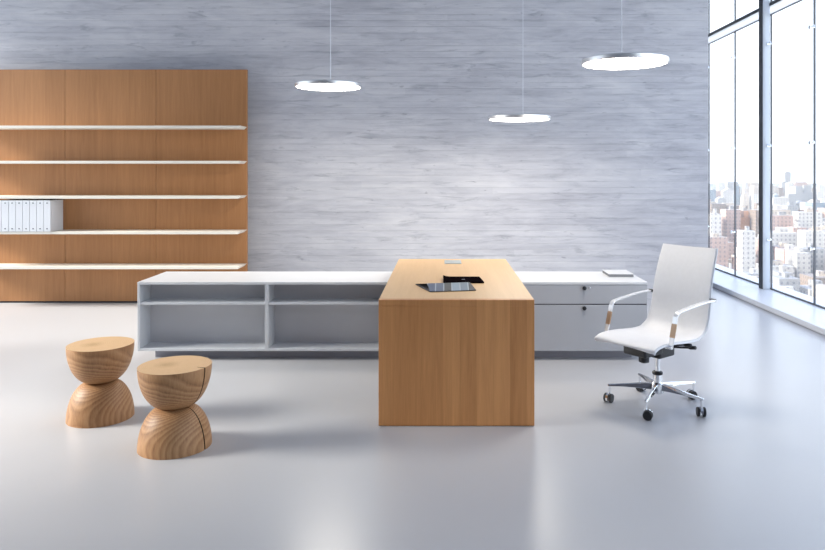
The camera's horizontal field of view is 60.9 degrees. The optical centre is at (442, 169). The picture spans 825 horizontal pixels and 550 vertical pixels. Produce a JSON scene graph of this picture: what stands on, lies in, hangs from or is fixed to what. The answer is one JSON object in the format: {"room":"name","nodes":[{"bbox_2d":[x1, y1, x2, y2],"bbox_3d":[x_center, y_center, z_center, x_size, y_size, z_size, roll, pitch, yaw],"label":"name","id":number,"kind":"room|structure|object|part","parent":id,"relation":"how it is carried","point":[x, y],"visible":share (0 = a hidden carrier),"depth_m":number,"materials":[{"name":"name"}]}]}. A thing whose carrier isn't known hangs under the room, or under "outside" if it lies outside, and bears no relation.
{"room":"office","nodes":[
{"label":"office","id":0,"kind":"room"},
{"bbox_2d":[66,379,134,427],"bbox_3d":[-2.078,1.389,4.250,0.376,0.222,0.376,0,0,-30],"label":"base","id":1,"kind":"object","parent":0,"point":[105,403],"depth_m":4.12,"materials":[{"name":"brown wood"}]},
{"bbox_2d":[137,403,211,459],"bbox_3d":[-1.458,1.390,3.810,0.382,0.220,0.382,0,0,0],"label":"base","id":2,"kind":"object","parent":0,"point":[181,432],"depth_m":3.68,"materials":[{"name":"brown wood"}]},
{"bbox_2d":[0,0,707,298],"bbox_3d":[-2.111,-0.650,8.260,10.379,4.300,0.260,0,0,0],"label":"wall","id":3,"kind":"structure","parent":0,"point":[409,163],"depth_m":8.13,"materials":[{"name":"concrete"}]},
{"bbox_2d":[0,287,824,549],"bbox_3d":[-1.647,1.625,4.100,11.706,0.250,15.000,0,0,0],"label":"floor","id":4,"kind":"structure","parent":0,"point":[299,456],"depth_m":3.59,"materials":[{"name":"concrete"}]},
{"bbox_2d":[66,336,134,427],"bbox_3d":[-2.078,1.278,4.250,0.376,0.445,0.376,0,0,-36],"label":"stool","id":5,"kind":"object","parent":4,"relation":"on","point":[102,399],"visible":1,"depth_m":4.13,"materials":[{"name":"brown wood"}]},
{"bbox_2d":[66,336,134,383],"bbox_3d":[-2.078,1.166,4.250,0.376,0.222,0.376,0,0,-30],"label":"seat","id":6,"kind":"object","parent":5,"relation":"on","point":[99,360],"depth_m":4.13,"materials":[{"name":"brown wood"}]},
{"bbox_2d":[0,70,247,302],"bbox_3d":[-3.752,0.183,7.887,3.080,2.634,0.484,0,0,0],"label":"bookcase","id":7,"kind":"object","parent":4,"relation":"on","point":[148,169],"depth_m":7.90,"materials":[{"name":"brown wood"}]},
{"bbox_2d":[0,200,1,230],"bbox_3d":[-4.854,0.502,7.766,0.072,0.338,0.261,0,0,0],"label":"ring binder","id":8,"kind":"object","parent":7,"relation":"on","point":[0,200],"visible":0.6,"depth_m":7.64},
{"bbox_2d":[2,200,8,230],"bbox_3d":[-4.778,0.502,7.766,0.072,0.338,0.261,0,0,0],"label":"ring binder","id":9,"kind":"object","parent":7,"relation":"on","point":[5,203],"visible":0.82,"depth_m":7.64,"materials":[{"name":"plastic"}]},
{"bbox_2d":[9,200,15,230],"bbox_3d":[-4.702,0.502,7.766,0.072,0.338,0.261,0,0,0],"label":"ring binder","id":10,"kind":"object","parent":7,"relation":"on","point":[12,203],"visible":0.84,"depth_m":7.64,"materials":[{"name":"plastic"}]},
{"bbox_2d":[16,200,22,230],"bbox_3d":[-4.626,0.502,7.766,0.072,0.338,0.261,0,0,0],"label":"ring binder","id":11,"kind":"object","parent":7,"relation":"on","point":[19,203],"visible":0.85,"depth_m":7.64,"materials":[{"name":"plastic"}]},
{"bbox_2d":[23,200,29,230],"bbox_3d":[-4.549,0.502,7.766,0.072,0.338,0.261,0,0,0],"label":"ring binder","id":12,"kind":"object","parent":7,"relation":"on","point":[26,203],"visible":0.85,"depth_m":7.64,"materials":[{"name":"plastic"}]},
{"bbox_3d":[-4.779,0.173,7.920,1.024,2.614,0.040,0,0,0],"label":"panel","id":13,"kind":"part","parent":7,"relation":"part of","materials":[{"name":"brown wood"}]},
{"bbox_2d":[30,200,36,230],"bbox_3d":[-4.473,0.502,7.766,0.072,0.338,0.261,0,0,0],"label":"ring binder","id":14,"kind":"object","parent":7,"relation":"on","point":[33,203],"visible":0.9,"depth_m":7.64,"materials":[{"name":"plastic"}]},
{"bbox_2d":[37,200,43,230],"bbox_3d":[-4.397,0.502,7.766,0.072,0.338,0.261,0,0,0],"label":"ring binder","id":15,"kind":"object","parent":7,"relation":"on","point":[40,203],"visible":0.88,"depth_m":7.64,"materials":[{"name":"plastic"}]},
{"bbox_2d":[44,200,62,230],"bbox_3d":[-4.321,0.502,7.766,0.072,0.338,0.261,0,0,0],"label":"ring binder","id":16,"kind":"object","parent":7,"relation":"on","point":[53,209],"visible":1,"depth_m":7.70,"materials":[{"name":"plastic"}]},
{"bbox_3d":[-3.752,0.173,7.920,1.024,2.614,0.040,0,0,0],"label":"panel","id":17,"kind":"part","parent":7,"relation":"part of","materials":[{"name":"brown wood"}]},
{"bbox_3d":[-3.752,0.687,7.772,3.080,0.030,0.255,0,0,0],"label":"shelf","id":18,"kind":"part","parent":7,"relation":"part of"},
{"bbox_3d":[-3.752,-0.470,7.772,3.079,0.030,0.255,0,0,0],"label":"shelf","id":19,"kind":"part","parent":7,"relation":"part of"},
{"bbox_3d":[-3.753,1.069,7.772,3.079,0.030,0.255,0,0,0],"label":"shelf","id":20,"kind":"part","parent":7,"relation":"part of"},
{"bbox_3d":[-3.752,0.299,7.772,3.079,0.030,0.255,0,0,0],"label":"shelf","id":21,"kind":"part","parent":7,"relation":"part of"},
{"bbox_3d":[-3.752,-0.085,7.772,3.079,0.030,0.255,0,0,0],"label":"shelf","id":22,"kind":"part","parent":7,"relation":"part of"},
{"bbox_3d":[-2.725,0.173,7.920,1.024,2.614,0.040,0,0,0],"label":"panel","id":23,"kind":"part","parent":7,"relation":"part of","materials":[{"name":"brown wood"}]},
{"bbox_2d":[137,355,211,459],"bbox_3d":[-1.458,1.280,3.810,0.382,0.440,0.382,0,0,0],"label":"stool","id":24,"kind":"object","parent":4,"relation":"on","point":[177,427],"visible":1,"depth_m":3.68,"materials":[{"name":"brown wood"}]},
{"bbox_2d":[137,355,211,409],"bbox_3d":[-1.458,1.170,3.810,0.382,0.220,0.382,0,0,0],"label":"seat","id":25,"kind":"object","parent":24,"relation":"on","point":[173,382],"depth_m":3.69,"materials":[{"name":"brown wood"}]},
{"bbox_2d":[137,285,268,356],"bbox_3d":[-1.900,1.202,5.795,1.012,0.597,0.570,0,0,0],"label":"base cabinet","id":26,"kind":"object","parent":4,"relation":"on","point":[172,320],"visible":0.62,"depth_m":5.71,"materials":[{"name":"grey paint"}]},
{"bbox_2d":[140,298,264,304],"bbox_3d":[-1.894,1.052,5.612,0.983,0.020,0.196,0,0,0],"label":"shelf","id":27,"kind":"object","parent":26,"relation":"attached to","point":[143,301],"depth_m":5.55,"materials":[{"name":"white paint"}]},
{"bbox_3d":[-1.894,1.154,5.719,0.983,0.501,0.018,0,0,0],"label":"panel","id":28,"kind":"part","parent":26,"relation":"part of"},
{"bbox_2d":[266,285,385,356],"bbox_3d":[-0.890,1.202,5.795,1.008,0.597,0.570,0,0,0],"label":"base cabinet","id":29,"kind":"object","parent":4,"relation":"on","point":[302,320],"visible":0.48,"depth_m":5.71,"materials":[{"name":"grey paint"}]},
{"bbox_2d":[269,298,378,304],"bbox_3d":[-0.889,1.052,5.612,0.968,0.020,0.196,0,0,0],"label":"shelf","id":30,"kind":"object","parent":29,"relation":"attached to","point":[272,301],"depth_m":5.55,"materials":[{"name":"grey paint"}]},
{"bbox_2d":[379,259,533,425],"bbox_3d":[0.079,1.127,5.037,0.912,0.746,1.886,0,0,0],"label":"desk","id":31,"kind":"object","parent":4,"relation":"on","point":[449,358],"visible":0.99,"depth_m":4.09,"materials":[{"name":"brown wood"}]},
{"bbox_2d":[416,282,475,291],"bbox_3d":[0.013,0.744,4.518,0.337,0.029,0.306,0,0,-11],"label":"brochure","id":32,"kind":"object","parent":31,"relation":"on","point":[458,286],"visible":1,"depth_m":4.45,"materials":[{"name":"paper"}]},
{"bbox_3d":[0.081,0.755,5.765,0.122,0.002,0.186,0,0,0],"label":"flap lid","id":33,"kind":"part","parent":31,"relation":"part of","materials":[{"name":"metal"}]},
{"bbox_2d":[443,275,483,282],"bbox_3d":[0.138,0.750,4.806,0.276,0.019,0.232,0,0,0],"label":"folio","id":34,"kind":"object","parent":31,"relation":"on","point":[446,279],"visible":0.91,"depth_m":4.79,"materials":[{"name":"black leather"}]},
{"bbox_2d":[524,285,646,356],"bbox_3d":[0.613,1.202,5.785,1.995,0.597,0.590,0,0,0],"label":"base cabinet","id":35,"kind":"object","parent":4,"relation":"on","point":[568,319],"visible":0.42,"depth_m":5.51,"materials":[{"name":"laminate"}]},
{"bbox_2d":[137,271,647,284],"bbox_3d":[-0.398,0.892,5.796,4.016,0.020,0.578,0,0,0],"label":"countertop","id":36,"kind":"structure","parent":35,"relation":"on","point":[168,277],"depth_m":5.74,"materials":[{"name":"white paint"}]},
{"bbox_2d":[602,270,633,276],"bbox_3d":[1.468,0.869,5.885,0.206,0.025,0.255,0,0,0],"label":"book","id":37,"kind":"object","parent":36,"relation":"on","point":[610,273],"visible":1,"depth_m":5.79,"materials":[{"name":"paper"}]},
{"bbox_3d":[1.111,0.979,5.520,0.994,0.149,0.020,0,0,0],"label":"drawer","id":38,"kind":"part","parent":35,"relation":"part of","materials":[{"name":"grey paint"}]},
{"bbox_3d":[1.111,1.244,5.520,0.994,0.362,0.020,0,0,0],"label":"drawer","id":39,"kind":"part","parent":35,"relation":"part of","materials":[{"name":"grey paint"}]},
{"bbox_2d":[594,243,717,420],"bbox_3d":[1.396,1.004,4.458,0.729,0.992,0.600,0,0,-38],"label":"office chair","id":40,"kind":"object","parent":4,"relation":"on","point":[680,308],"visible":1,"depth_m":4.53,"materials":[{"name":"white leather"}]},
{"bbox_3d":[1.239,0.942,4.670,0.482,0.237,0.030,0,0,-38],"label":"armrest","id":41,"kind":"part","parent":40,"relation":"part of","materials":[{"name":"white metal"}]},
{"bbox_3d":[1.243,0.795,4.646,0.721,0.574,0.026,0,0,-37],"label":"rail","id":42,"kind":"part","parent":40,"relation":"part of","materials":[{"name":"white metal"}]},
{"bbox_3d":[1.201,1.379,4.506,0.274,0.042,0.035,0,0,12],"label":"arm","id":43,"kind":"part","parent":40,"relation":"part of","materials":[{"name":"silver metal"}]},
{"bbox_3d":[1.267,1.165,4.414,0.068,0.100,0.068,0,0,-38],"label":"tension knob","id":44,"kind":"part","parent":40,"relation":"part of","materials":[{"name":"black plastic"}]},
{"bbox_3d":[1.352,1.379,4.642,0.035,0.042,0.274,0,0,-6],"label":"arm","id":45,"kind":"part","parent":40,"relation":"part of","materials":[{"name":"silver metal"}]},
{"bbox_3d":[1.284,1.379,4.320,0.035,0.042,0.274,0,0,30],"label":"arm","id":46,"kind":"part","parent":40,"relation":"part of","materials":[{"name":"silver metal"}]},
{"bbox_3d":[1.528,1.379,4.540,0.274,0.042,0.035,0,0,-24],"label":"arm","id":47,"kind":"part","parent":40,"relation":"part of","materials":[{"name":"silver metal"}]},
{"bbox_3d":[1.486,1.379,4.341,0.035,0.042,0.274,0,0,-42],"label":"arm","id":48,"kind":"part","parent":40,"relation":"part of","materials":[{"name":"silver metal"}]},
{"bbox_3d":[1.471,1.089,4.375,0.179,0.036,0.030,0,0,43],"label":"lever","id":49,"kind":"part","parent":40,"relation":"part of","materials":[{"name":"black plastic"}]},
{"bbox_3d":[1.512,1.113,4.412,0.175,0.037,0.031,0,0,41],"label":"lever","id":50,"kind":"part","parent":40,"relation":"part of","materials":[{"name":"black plastic"}]},
{"bbox_3d":[1.511,0.795,4.306,0.721,0.574,0.026,0,0,-40],"label":"rail","id":51,"kind":"part","parent":40,"relation":"part of","materials":[{"name":"white metal"}]},
{"bbox_3d":[1.534,0.942,4.296,0.482,0.237,0.030,0,0,-38],"label":"armrest","id":52,"kind":"part","parent":40,"relation":"part of","materials":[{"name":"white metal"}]},
{"bbox_2d":[713,264,824,334],"bbox_3d":[3.828,1.470,4.100,0.756,0.060,14.600,0,0,0],"label":"window sill","id":53,"kind":"structure","parent":4,"relation":"on","point":[810,316],"depth_m":7.84,"materials":[{"name":"white paint"}]},
{"bbox_2d":[708,32,733,275],"bbox_3d":[3.933,-0.220,9.975,0.066,3.320,0.975,0,0,0],"label":"window","id":54,"kind":"structure","parent":53,"relation":"attached to","point":[732,32],"depth_m":10.40,"materials":[{"name":"grey metal"}]},
{"bbox_2d":[730,20,758,284],"bbox_3d":[3.933,-0.220,8.987,0.066,3.320,1.090,0,0,0],"label":"window","id":55,"kind":"structure","parent":53,"relation":"attached to","point":[734,56],"depth_m":9.47,"materials":[{"name":"grey metal"}]},
{"bbox_2d":[759,0,762,288],"bbox_3d":[3.871,-0.680,8.504,0.026,4.240,0.104,0,0,0],"label":"trim","id":56,"kind":"structure","parent":53,"relation":"on","point":[760,1],"depth_m":8.48,"materials":[{"name":"metal"}]},
{"bbox_2d":[708,0,824,308],"bbox_3d":[3.933,-0.270,4.100,0.066,3.420,14.600,0,0,0],"label":"window","id":57,"kind":"structure","parent":53,"relation":"on","point":[813,26],"depth_m":7.46,"materials":[{"name":"grey metal"}]},
{"bbox_2d":[708,0,780,36],"bbox_3d":[3.961,-1.994,4.100,0.050,0.027,14.600,0,0,0],"label":"trim","id":58,"kind":"structure","parent":57,"relation":"attached to","point":[775,1],"depth_m":9.28,"materials":[{"name":"metal"}]},
{"bbox_2d":[708,0,733,34],"bbox_3d":[3.957,-2.405,9.953,0.018,0.791,0.932,0,0,0],"label":"window","id":59,"kind":"structure","parent":58,"relation":"attached to","point":[708,0],"depth_m":10.40,"materials":[{"name":"grey metal"}]},
{"bbox_2d":[734,0,758,20],"bbox_3d":[3.957,-2.405,8.966,0.018,0.791,1.047,0,0,0],"label":"window","id":60,"kind":"structure","parent":58,"relation":"attached to","point":[735,19],"depth_m":9.47,"materials":[{"name":"grey metal"}]},
{"bbox_2d":[763,0,769,288],"bbox_3d":[3.902,-0.680,8.447,0.084,4.240,0.008,0,0,0],"label":"trim","id":61,"kind":"structure","parent":53,"relation":"on","point":[766,8],"depth_m":8.44,"materials":[{"name":"metal"}]},
{"bbox_2d":[766,0,812,304],"bbox_3d":[3.933,-0.220,7.975,0.066,3.320,1.025,0,0,0],"label":"window","id":62,"kind":"structure","parent":53,"relation":"attached to","point":[770,42],"depth_m":8.43,"materials":[{"name":"grey metal"}]},
{"bbox_3d":[-1.647,-2.925,4.100,11.706,0.250,15.000,0,0,0],"label":"ceiling","id":63,"kind":"structure","parent":0,"visible":0},
{"bbox_2d":[295,0,361,90],"bbox_3d":[-1.040,-1.774,6.360,0.600,2.052,0.600,0,0,0],"label":"pendant lamp","id":64,"kind":"object","parent":63,"relation":"hanging from","point":[314,85],"visible":1,"depth_m":6.31,"materials":[{"name":"metal"}]},
{"bbox_2d":[296,84,359,90],"bbox_3d":[-1.040,-0.753,6.360,0.575,0.001,0.575,0,0,0],"label":"diffuser","id":65,"kind":"object","parent":64,"relation":"attached to","point":[324,87],"depth_m":6.39,"materials":[{"name":"plastic"}]},
{"bbox_2d":[488,114,550,121],"bbox_3d":[0.738,-1.642,6.770,0.600,2.316,0.600,0,0,0],"label":"pendant lamp","id":66,"kind":"object","parent":63,"relation":"hanging from","point":[503,117],"visible":1,"depth_m":6.64,"materials":[{"name":"metal"}]},
{"bbox_2d":[490,118,548,121],"bbox_3d":[0.738,-0.488,6.770,0.575,0.001,0.575,0,0,0],"label":"diffuser","id":67,"kind":"object","parent":66,"relation":"attached to","point":[499,119],"depth_m":6.77,"materials":[{"name":"plastic"}]},
{"bbox_2d":[581,0,668,69],"bbox_3d":[1.281,-1.773,4.940,0.600,2.054,0.600,0,0,0],"label":"pendant lamp","id":68,"kind":"object","parent":63,"relation":"hanging from","point":[625,60],"visible":1,"depth_m":4.85,"materials":[{"name":"metal"}]},
{"bbox_2d":[583,58,666,68],"bbox_3d":[1.281,-0.751,4.940,0.575,0.001,0.575,0,0,0],"label":"diffuser","id":69,"kind":"object","parent":68,"relation":"attached to","point":[614,63],"depth_m":4.94,"materials":[{"name":"plastic"}]},
{"label":"outside","id":70,"kind":"structure","parent":0,"visible":0},
{"bbox_2d":[710,184,821,194],"bbox_3d":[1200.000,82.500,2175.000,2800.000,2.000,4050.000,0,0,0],"label":"ground","id":71,"kind":"structure","parent":70,"point":[713,186],"depth_m":3680.84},
{"bbox_2d":[710,188,715,201],"bbox_3d":[501.429,57.250,1305.571,11.143,48.500,11.143,0,0,0],"label":"building","id":72,"kind":"structure","parent":71,"relation":"on","point":[712,192],"depth_m":1300.01,"materials":[{"name":"blue glass"}]},
{"bbox_2d":[710,209,720,235],"bbox_3d":[202.800,55.277,523.714,7.429,52.445,7.429,0,0,0],"label":"building","id":73,"kind":"structure","parent":71,"relation":"on","point":[715,218],"depth_m":520.02,"materials":[{"name":"concrete"}]},
{"bbox_2d":[710,203,725,213],"bbox_3d":[354.527,62.471,908.043,18.864,38.058,17.721,0,0,2],"label":"building","id":74,"kind":"structure","parent":71,"relation":"on","point":[718,206],"depth_m":899.17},
{"bbox_2d":[716,191,720,196],"bbox_3d":[649.150,65.465,1655.520,28.747,32.070,11.872,0,0,2],"label":"building","id":75,"kind":"structure","parent":71,"relation":"on","point":[718,193],"depth_m":1649.39,"materials":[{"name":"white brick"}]},
{"bbox_2d":[710,233,727,267],"bbox_3d":[197.554,63.813,510.855,16.151,35.373,10.681,0,0,0],"label":"building","id":76,"kind":"structure","parent":71,"relation":"on","point":[716,241],"depth_m":505.50,"materials":[{"name":"pink brick"}]},
{"bbox_2d":[716,182,724,190],"bbox_3d":[774.223,57.464,1953.329,18.035,48.071,13.820,0,0,-3],"label":"building","id":77,"kind":"structure","parent":71,"relation":"on","point":[720,186],"depth_m":1946.78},
{"bbox_2d":[715,197,725,202],"bbox_3d":[500.333,64.976,1263.206,14.787,33.047,15.475,0,0,1],"label":"building","id":78,"kind":"structure","parent":71,"relation":"on","point":[718,199],"depth_m":1255.40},
{"bbox_2d":[721,188,733,202],"bbox_3d":[585.475,59.061,1438.700,24.299,44.879,10.811,0,0,-1],"label":"building","id":79,"kind":"structure","parent":71,"relation":"on","point":[727,193],"depth_m":1433.37,"materials":[{"name":"concrete"}]},
{"bbox_2d":[720,206,739,246],"bbox_3d":[260.949,57.169,636.100,13.088,48.662,12.205,0,0,-3],"label":"building","id":80,"kind":"structure","parent":71,"relation":"on","point":[727,215],"depth_m":630.18,"materials":[{"name":"pink brick"}]},
{"bbox_2d":[728,242,733,258],"bbox_3d":[234.685,69.176,583.199,9.559,24.648,15.720,0,0,-2],"label":"building","id":81,"kind":"structure","parent":71,"relation":"on","point":[730,244],"depth_m":575.33,"materials":[{"name":"pink brick"}]},
{"bbox_2d":[725,182,738,190],"bbox_3d":[684.868,54.893,1660.105,26.391,53.214,13.678,0,0,-1],"label":"building","id":82,"kind":"structure","parent":71,"relation":"on","point":[730,185],"depth_m":1653.42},
{"bbox_2d":[733,186,739,204],"bbox_3d":[537.321,54.013,1279.554,9.107,54.973,9.107,0,0,0],"label":"building","id":83,"kind":"structure","parent":71,"relation":"on","point":[737,187],"depth_m":1274.86,"materials":[{"name":"blue glass"}]},
{"bbox_2d":[726,205,747,208],"bbox_3d":[381.571,63.813,910.927,22.886,35.374,15.969,0,0,-3],"label":"building","id":84,"kind":"structure","parent":71,"relation":"on","point":[727,206],"depth_m":909.55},
{"bbox_2d":[740,190,748,208],"bbox_3d":[546.266,58.779,1267.409,10.817,45.443,10.817,0,0,0],"label":"building","id":85,"kind":"structure","parent":71,"relation":"on","point":[744,199],"depth_m":1263.71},
{"bbox_2d":[740,208,749,229],"bbox_3d":[277.029,58.157,645.943,11.886,46.686,11.886,0,0,0],"label":"building","id":86,"kind":"structure","parent":71,"relation":"on","point":[744,213],"depth_m":639.95,"materials":[{"name":"brick"}]},
{"bbox_2d":[732,257,757,269],"bbox_3d":[217.583,70.384,505.049,14.405,22.232,10.027,0,0,-1],"label":"building","id":87,"kind":"structure","parent":71,"relation":"on","point":[756,259],"depth_m":501.93,"materials":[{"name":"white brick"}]},
{"bbox_2d":[741,188,749,194],"bbox_3d":[721.570,62.562,1653.357,27.963,37.875,14.175,0,0,2],"label":"building","id":88,"kind":"structure","parent":71,"relation":"on","point":[747,190],"depth_m":1646.58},
{"bbox_2d":[737,226,754,271],"bbox_3d":[205.457,59.888,474.364,8.729,43.224,8.729,0,0,0],"label":"building","id":89,"kind":"structure","parent":71,"relation":"on","point":[745,238],"depth_m":470.03,"materials":[{"name":"concrete"}]},
{"bbox_2d":[742,182,749,187],"bbox_3d":[844.293,57.464,1952.251,14.476,48.071,16.456,0,0,0],"label":"building","id":90,"kind":"structure","parent":71,"relation":"on","point":[745,184],"depth_m":1946.78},
{"bbox_2d":[742,268,758,275],"bbox_3d":[202.355,72.906,457.057,11.322,17.188,10.585,0,0,-1],"label":"building","id":91,"kind":"structure","parent":71,"relation":"on","point":[753,271],"depth_m":455.23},
{"bbox_2d":[748,182,757,186],"bbox_3d":[865.665,57.464,1954.305,22.122,48.071,17.296,0,0,-2],"label":"building","id":92,"kind":"structure","parent":71,"relation":"on","point":[749,183],"depth_m":1945.83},
{"bbox_2d":[749,195,758,208],"bbox_3d":[562.956,63.083,1265.509,11.682,36.833,15.774,0,0,0],"label":"building","id":93,"kind":"structure","parent":71,"relation":"on","point":[753,199],"depth_m":1260.01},
{"bbox_2d":[750,205,758,236],"bbox_3d":[284.208,56.601,629.626,10.890,49.798,13.972,0,0,2],"label":"building","id":94,"kind":"structure","parent":71,"relation":"on","point":[754,214],"depth_m":626.04,"materials":[{"name":"concrete"}]},
{"bbox_2d":[750,185,758,194],"bbox_3d":[643.045,56.615,1433.208,22.391,49.770,17.471,0,0,-2],"label":"building","id":95,"kind":"structure","parent":71,"relation":"on","point":[754,189],"depth_m":1424.65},
{"bbox_2d":[755,234,758,262],"bbox_3d":[245.800,65.659,541.663,9.530,31.683,15.859,0,0,3],"label":"building","id":96,"kind":"structure","parent":71,"relation":"on","point":[756,238],"depth_m":537.44,"materials":[{"name":"pink brick"}]},
{"bbox_2d":[756,260,794,276],"bbox_3d":[225.466,71.436,475.619,19.648,20.127,14.790,0,0,3],"label":"building","id":97,"kind":"structure","parent":71,"relation":"on","point":[775,263],"depth_m":468.48,"materials":[{"name":"concrete"}]},
{"bbox_2d":[772,185,778,196],"bbox_3d":[673.654,55.834,1437.890,26.759,51.333,13.572,0,0,-3],"label":"building","id":98,"kind":"structure","parent":71,"relation":"on","point":[775,189],"depth_m":1431.44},
{"bbox_2d":[772,242,786,259],"bbox_3d":[259.875,68.620,536.897,12.206,25.760,12.046,0,0,0],"label":"building","id":99,"kind":"structure","parent":71,"relation":"on","point":[781,244],"depth_m":535.87,"materials":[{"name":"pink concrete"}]},
{"bbox_2d":[772,197,789,204],"bbox_3d":[482.987,60.356,1003.537,22.274,42.288,11.237,0,0,2],"label":"building","id":100,"kind":"structure","parent":71,"relation":"on","point":[775,200],"depth_m":997.97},
{"bbox_2d":[777,187,784,196],"bbox_3d":[797.838,61.434,1661.324,17.478,40.131,16.234,0,0,-3],"label":"building","id":101,"kind":"structure","parent":71,"relation":"on","point":[781,193],"depth_m":1653.83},
{"bbox_2d":[772,205,790,214],"bbox_3d":[325.610,57.998,683.891,20.837,47.004,15.898,0,0,3],"label":"building","id":102,"kind":"structure","parent":71,"relation":"on","point":[777,208],"depth_m":676.25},
{"bbox_2d":[772,212,792,230],"bbox_3d":[301.997,59.410,627.284,18.659,44.181,10.632,0,0,3],"label":"building","id":103,"kind":"structure","parent":71,"relation":"on","point":[781,219],"depth_m":622.08,"materials":[{"name":"pink brick"}]},
{"bbox_2d":[772,265,792,275],"bbox_3d":[222.300,72.159,459.550,9.100,18.682,12.000,0,0,0],"label":"building","id":104,"kind":"structure","parent":71,"relation":"on","point":[782,268],"depth_m":457.80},
{"bbox_2d":[779,182,786,191],"bbox_3d":[953.809,57.464,1962.617,15.194,48.071,16.485,0,0,3],"label":"building","id":105,"kind":"structure","parent":71,"relation":"on","point":[781,184],"depth_m":1954.40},
{"bbox_2d":[772,227,796,246],"bbox_3d":[274.400,64.117,570.400,20.800,34.766,20.000,0,0,0],"label":"building","id":106,"kind":"structure","parent":71,"relation":"on","point":[781,234],"depth_m":560.36,"materials":[{"name":"concrete"}]},
{"bbox_2d":[775,244,793,263],"bbox_3d":[249.286,67.675,506.071,12.143,27.650,14.000,0,0,0],"label":"building","id":107,"kind":"structure","parent":71,"relation":"on","point":[779,252],"depth_m":504.39,"materials":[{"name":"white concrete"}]},
{"bbox_2d":[772,272,799,291],"bbox_3d":[202.506,71.153,415.374,12.274,20.694,12.913,0,0,0],"label":"building","id":108,"kind":"structure","parent":71,"relation":"on","point":[785,279],"depth_m":408.97,"materials":[{"name":"concrete"}]},
{"bbox_2d":[782,171,790,182],"bbox_3d":[1133.571,42.635,2309.857,19.714,77.730,19.714,0,0,0],"label":"building","id":109,"kind":"structure","parent":71,"relation":"on","point":[786,176],"depth_m":2300.04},
{"bbox_2d":[785,183,793,193],"bbox_3d":[816.885,55.972,1650.416,13.716,51.055,11.608,0,0,-3],"label":"building","id":110,"kind":"structure","parent":71,"relation":"on","point":[786,184],"depth_m":1646.17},
{"bbox_2d":[782,202,797,214],"bbox_3d":[407.816,59.578,825.018,12.298,43.844,15.949,0,0,-3],"label":"building","id":111,"kind":"structure","parent":71,"relation":"on","point":[789,206],"depth_m":817.31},
{"bbox_2d":[785,194,795,204],"bbox_3d":[627.231,62.274,1263.728,13.162,38.452,11.142,0,0,-3],"label":"building","id":112,"kind":"structure","parent":71,"relation":"on","point":[792,197],"depth_m":1258.17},
{"bbox_2d":[791,186,802,200],"bbox_3d":[725.043,57.262,1434.413,14.188,48.476,17.731,0,0,-2],"label":"building","id":113,"kind":"structure","parent":71,"relation":"on","point":[798,190],"depth_m":1425.69,"materials":[{"name":"concrete"}]},
{"bbox_2d":[787,222,806,232],"bbox_3d":[296.219,62.454,586.278,11.314,38.092,11.787,0,0,1],"label":"building","id":114,"kind":"structure","parent":71,"relation":"on","point":[797,224],"depth_m":582.54,"materials":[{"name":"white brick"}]},
{"bbox_2d":[785,247,810,278],"bbox_3d":[242.424,67.195,478.554,9.126,28.610,17.059,0,0,2],"label":"building","id":115,"kind":"structure","parent":71,"relation":"on","point":[801,260],"depth_m":470.14,"materials":[{"name":"concrete"}]},
{"bbox_2d":[791,182,806,185],"bbox_3d":[843.627,54.893,1657.408,29.007,53.214,17.279,0,0,-3],"label":"building","id":116,"kind":"structure","parent":71,"relation":"on","point":[795,183],"depth_m":1648.99,"materials":[{"name":"pink concrete"}]},
{"bbox_2d":[800,202,804,208],"bbox_3d":[529.715,64.121,1009.589,21.604,34.757,15.866,0,0,2],"label":"building","id":117,"kind":"structure","parent":71,"relation":"on","point":[802,204],"depth_m":1010.47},
{"bbox_2d":[792,208,821,229],"bbox_3d":[328.226,57.954,631.041,21.118,47.092,12.119,0,0,0],"label":"building","id":118,"kind":"structure","parent":71,"relation":"on","point":[805,217],"depth_m":624.97,"materials":[{"name":"concrete"}]},
{"bbox_2d":[802,185,812,201],"bbox_3d":[747.163,56.529,1438.312,23.839,49.943,11.499,0,0,-2],"label":"building","id":119,"kind":"structure","parent":71,"relation":"on","point":[807,194],"depth_m":1432.67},
{"bbox_2d":[797,226,824,247],"bbox_3d":[283.860,62.334,533.888,20.439,38.332,13.600,0,0,3],"label":"building","id":120,"kind":"structure","parent":71,"relation":"on","point":[804,237],"depth_m":527.56,"materials":[{"name":"concrete"}]},
{"bbox_2d":[800,280,822,295],"bbox_3d":[220.357,73.556,416.193,13.706,15.889,15.536,0,0,-1],"label":"building","id":121,"kind":"structure","parent":71,"relation":"on","point":[805,289],"depth_m":414.60,"materials":[{"name":"concrete"}]},
{"bbox_2d":[800,270,824,284],"bbox_3d":[233.944,72.184,436.648,14.359,18.632,17.469,0,0,2],"label":"building","id":122,"kind":"structure","parent":71,"relation":"on","point":[820,275],"depth_m":435.45,"materials":[{"name":"concrete"}]},
{"bbox_2d":[802,243,824,273],"bbox_3d":[268.757,67.448,512.062,16.901,28.104,12.284,0,0,1],"label":"building","id":123,"kind":"structure","parent":71,"relation":"on","point":[820,252],"depth_m":505.87,"materials":[{"name":"concrete"}]},
{"bbox_2d":[805,199,824,209],"bbox_3d":[484.714,59.856,909.643,19.286,43.288,20.000,0,0,0],"label":"building","id":124,"kind":"structure","parent":71,"relation":"on","point":[819,204],"depth_m":902.47,"materials":[{"name":"blue glass"}]},
{"bbox_2d":[812,284,824,300],"bbox_3d":[215.178,71.713,388.691,12.594,19.574,15.349,0,0,3],"label":"building","id":125,"kind":"structure","parent":71,"relation":"on","point":[820,288],"depth_m":388.34,"materials":[{"name":"concrete"}]},
{"bbox_2d":[816,185,824,198],"bbox_3d":[780.540,55.781,1439.677,27.479,51.438,15.738,0,0,3],"label":"building","id":126,"kind":"structure","parent":71,"relation":"on","point":[820,193],"depth_m":1434.42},
{"bbox_2d":[817,208,824,217],"bbox_3d":[455.186,61.818,827.055,17.540,39.364,14.713,0,0,-3],"label":"building","id":127,"kind":"structure","parent":71,"relation":"on","point":[822,210],"depth_m":823.72,"materials":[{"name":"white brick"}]}
]}

